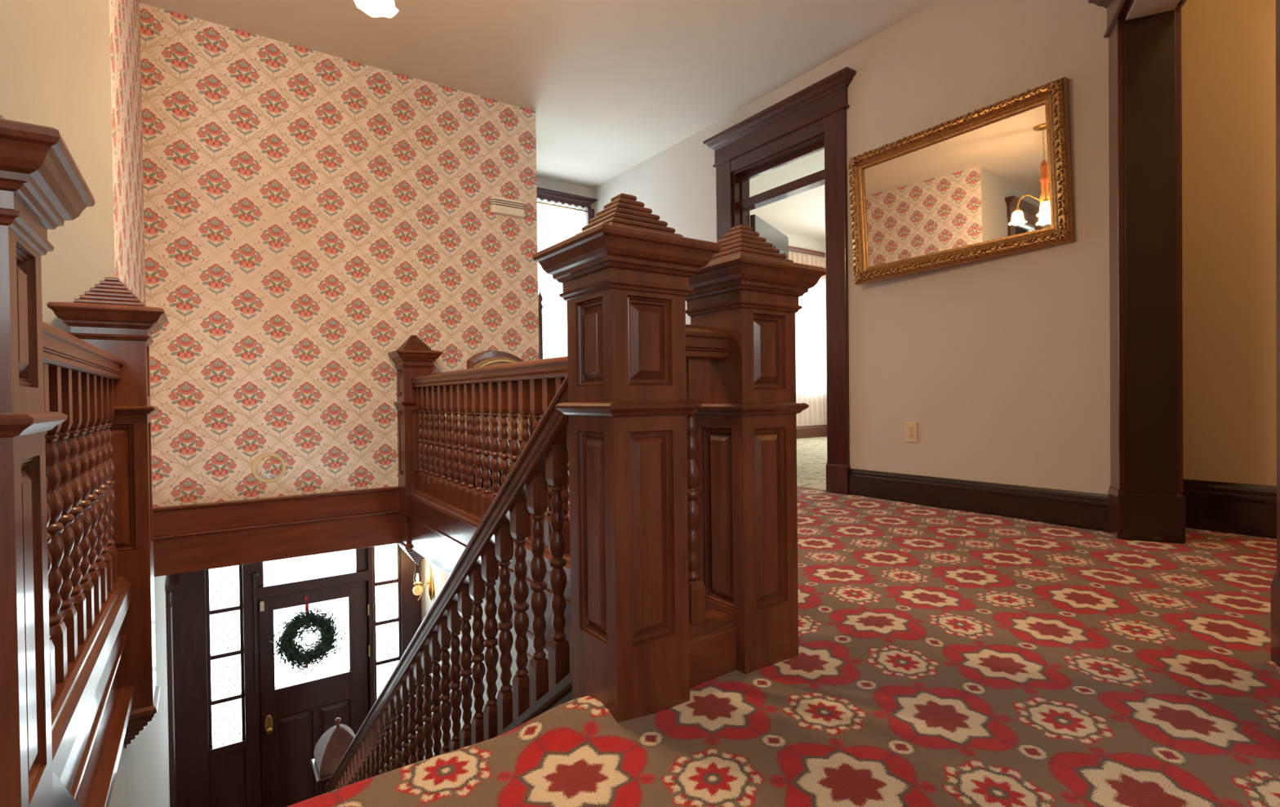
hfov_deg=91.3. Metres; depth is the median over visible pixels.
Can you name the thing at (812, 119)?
door frame
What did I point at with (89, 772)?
trim
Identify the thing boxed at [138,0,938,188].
ceiling
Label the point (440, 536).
trim
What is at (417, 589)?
wall sconce
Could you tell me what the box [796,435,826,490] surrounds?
carpet
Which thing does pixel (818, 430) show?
baseboard
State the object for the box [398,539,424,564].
pendant
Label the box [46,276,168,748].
newel post
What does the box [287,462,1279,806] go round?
carpet
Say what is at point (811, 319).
sheer curtain
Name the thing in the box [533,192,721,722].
newel post
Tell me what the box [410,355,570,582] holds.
balustrade
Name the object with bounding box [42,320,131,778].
balustrade
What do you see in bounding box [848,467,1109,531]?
baseboard
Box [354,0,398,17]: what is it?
chandelier
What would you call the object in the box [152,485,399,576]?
trim
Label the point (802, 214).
ceiling
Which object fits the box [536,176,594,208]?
wall
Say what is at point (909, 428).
socket
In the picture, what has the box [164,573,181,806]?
door frame
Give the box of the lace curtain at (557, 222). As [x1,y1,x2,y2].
[537,197,589,305]
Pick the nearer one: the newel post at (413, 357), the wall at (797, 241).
the newel post at (413, 357)
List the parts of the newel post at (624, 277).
panel, panel, panel, panel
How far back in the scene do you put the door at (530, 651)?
3.82 m
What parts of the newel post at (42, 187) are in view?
panel, panel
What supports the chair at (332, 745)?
on the floor
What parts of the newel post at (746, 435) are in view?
panel, panel, panel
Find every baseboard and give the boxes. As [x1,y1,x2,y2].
[434,462,511,488]
[796,424,826,438]
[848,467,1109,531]
[1178,478,1276,538]
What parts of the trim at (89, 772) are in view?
foot moulding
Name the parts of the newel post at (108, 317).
panel, panel, panel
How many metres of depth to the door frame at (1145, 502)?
2.58 m
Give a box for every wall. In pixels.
[0,0,61,329]
[53,0,169,806]
[139,2,538,506]
[421,557,517,758]
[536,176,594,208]
[562,0,1111,531]
[781,231,826,426]
[1125,0,1180,20]
[1181,0,1276,485]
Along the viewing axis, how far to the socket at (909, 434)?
3.55 m
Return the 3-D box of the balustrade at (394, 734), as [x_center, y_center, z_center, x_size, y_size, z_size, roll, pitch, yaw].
[-1.142,1.833,2.942,0.108,3.973,3.925,-1,1,-35]
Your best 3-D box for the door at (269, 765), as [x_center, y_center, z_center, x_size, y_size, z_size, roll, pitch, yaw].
[-2.831,2.300,5.354,1.887,2.800,0.146,-1,1,-35]
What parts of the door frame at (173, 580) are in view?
casing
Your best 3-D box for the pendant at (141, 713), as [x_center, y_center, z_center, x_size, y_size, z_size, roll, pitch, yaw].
[-1.732,1.077,2.092,0.197,0.154,0.197,-1,1,-35]
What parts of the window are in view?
casing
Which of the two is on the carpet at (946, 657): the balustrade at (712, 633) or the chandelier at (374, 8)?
the balustrade at (712, 633)
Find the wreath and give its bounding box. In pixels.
[269,595,347,674]
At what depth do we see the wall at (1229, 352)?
2.71 m
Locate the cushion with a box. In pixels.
[474,356,528,422]
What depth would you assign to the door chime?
4.46 m
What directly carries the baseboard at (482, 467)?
attached to the wall at (308, 214)
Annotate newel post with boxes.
[0,115,95,806]
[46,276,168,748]
[387,334,442,564]
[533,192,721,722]
[684,224,826,674]
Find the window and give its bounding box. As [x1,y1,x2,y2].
[536,186,597,223]
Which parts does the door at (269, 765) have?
post, sidelight sill, apron panel, post, transom rod, knob, panel, panel, post, post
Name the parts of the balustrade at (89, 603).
handrail, shoe rail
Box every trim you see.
[59,619,134,806]
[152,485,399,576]
[405,494,571,643]
[788,245,825,257]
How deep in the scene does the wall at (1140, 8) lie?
2.52 m
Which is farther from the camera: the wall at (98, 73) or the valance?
the valance
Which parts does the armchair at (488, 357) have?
crest rail, seat frame, seat, armrest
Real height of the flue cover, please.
0.176 m
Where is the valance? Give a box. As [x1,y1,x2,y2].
[788,251,825,276]
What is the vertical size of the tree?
6.632 m
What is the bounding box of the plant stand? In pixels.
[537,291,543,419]
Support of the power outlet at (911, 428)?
attached to the wall at (1001, 365)
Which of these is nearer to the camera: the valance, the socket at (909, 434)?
the socket at (909, 434)
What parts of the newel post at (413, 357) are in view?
panel, panel, panel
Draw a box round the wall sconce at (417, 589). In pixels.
[412,564,434,599]
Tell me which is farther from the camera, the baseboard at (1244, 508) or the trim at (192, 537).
the trim at (192, 537)
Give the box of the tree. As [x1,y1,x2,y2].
[542,302,563,358]
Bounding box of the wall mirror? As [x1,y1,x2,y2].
[847,76,1075,284]
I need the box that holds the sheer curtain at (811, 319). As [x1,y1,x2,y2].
[795,275,826,425]
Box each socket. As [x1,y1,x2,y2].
[907,426,913,431]
[907,432,913,437]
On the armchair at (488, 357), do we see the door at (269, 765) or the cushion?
the cushion
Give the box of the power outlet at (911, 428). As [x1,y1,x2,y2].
[905,421,917,442]
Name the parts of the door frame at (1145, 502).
casing, casing, casing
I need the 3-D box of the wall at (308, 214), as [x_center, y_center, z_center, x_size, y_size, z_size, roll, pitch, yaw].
[-1.736,-0.626,4.052,2.298,3.040,0.140,-1,1,-35]
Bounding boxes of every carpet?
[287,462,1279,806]
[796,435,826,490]
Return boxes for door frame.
[702,66,856,493]
[1088,0,1279,666]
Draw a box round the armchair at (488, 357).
[465,350,533,485]
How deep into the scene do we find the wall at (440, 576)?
5.22 m
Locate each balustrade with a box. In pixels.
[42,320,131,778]
[325,373,572,791]
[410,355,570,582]
[685,324,736,688]
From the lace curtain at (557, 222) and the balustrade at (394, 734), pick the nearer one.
the balustrade at (394, 734)
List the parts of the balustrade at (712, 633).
handrail, shoe rail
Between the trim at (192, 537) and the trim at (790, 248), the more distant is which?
the trim at (790, 248)
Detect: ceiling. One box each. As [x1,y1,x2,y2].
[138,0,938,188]
[749,148,825,240]
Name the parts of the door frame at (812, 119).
casing, panel, transom sash, casing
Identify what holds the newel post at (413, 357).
on the floor
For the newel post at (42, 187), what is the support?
on the floor
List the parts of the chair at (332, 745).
plate, knob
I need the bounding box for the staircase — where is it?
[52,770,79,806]
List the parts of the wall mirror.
frame rail, frame rail, glass, frame rail, frame rail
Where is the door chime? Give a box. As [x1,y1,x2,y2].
[489,195,524,217]
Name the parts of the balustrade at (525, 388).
handrail, shoe rail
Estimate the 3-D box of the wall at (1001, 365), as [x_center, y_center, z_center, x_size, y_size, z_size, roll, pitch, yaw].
[0.673,-0.864,4.901,0.150,2.950,5.140,-1,1,-35]
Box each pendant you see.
[124,684,159,748]
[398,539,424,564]
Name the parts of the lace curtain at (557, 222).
rod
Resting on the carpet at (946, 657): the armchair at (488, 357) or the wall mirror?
the armchair at (488, 357)
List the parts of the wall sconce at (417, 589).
arm, plate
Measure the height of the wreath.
0.648 m
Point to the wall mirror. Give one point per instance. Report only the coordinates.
(994, 180)
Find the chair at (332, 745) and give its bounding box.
[310,717,355,792]
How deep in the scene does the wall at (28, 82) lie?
2.04 m
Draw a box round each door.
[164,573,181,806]
[172,542,422,806]
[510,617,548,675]
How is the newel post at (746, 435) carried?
on the carpet at (946, 657)
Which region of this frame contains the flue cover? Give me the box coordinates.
[251,452,286,482]

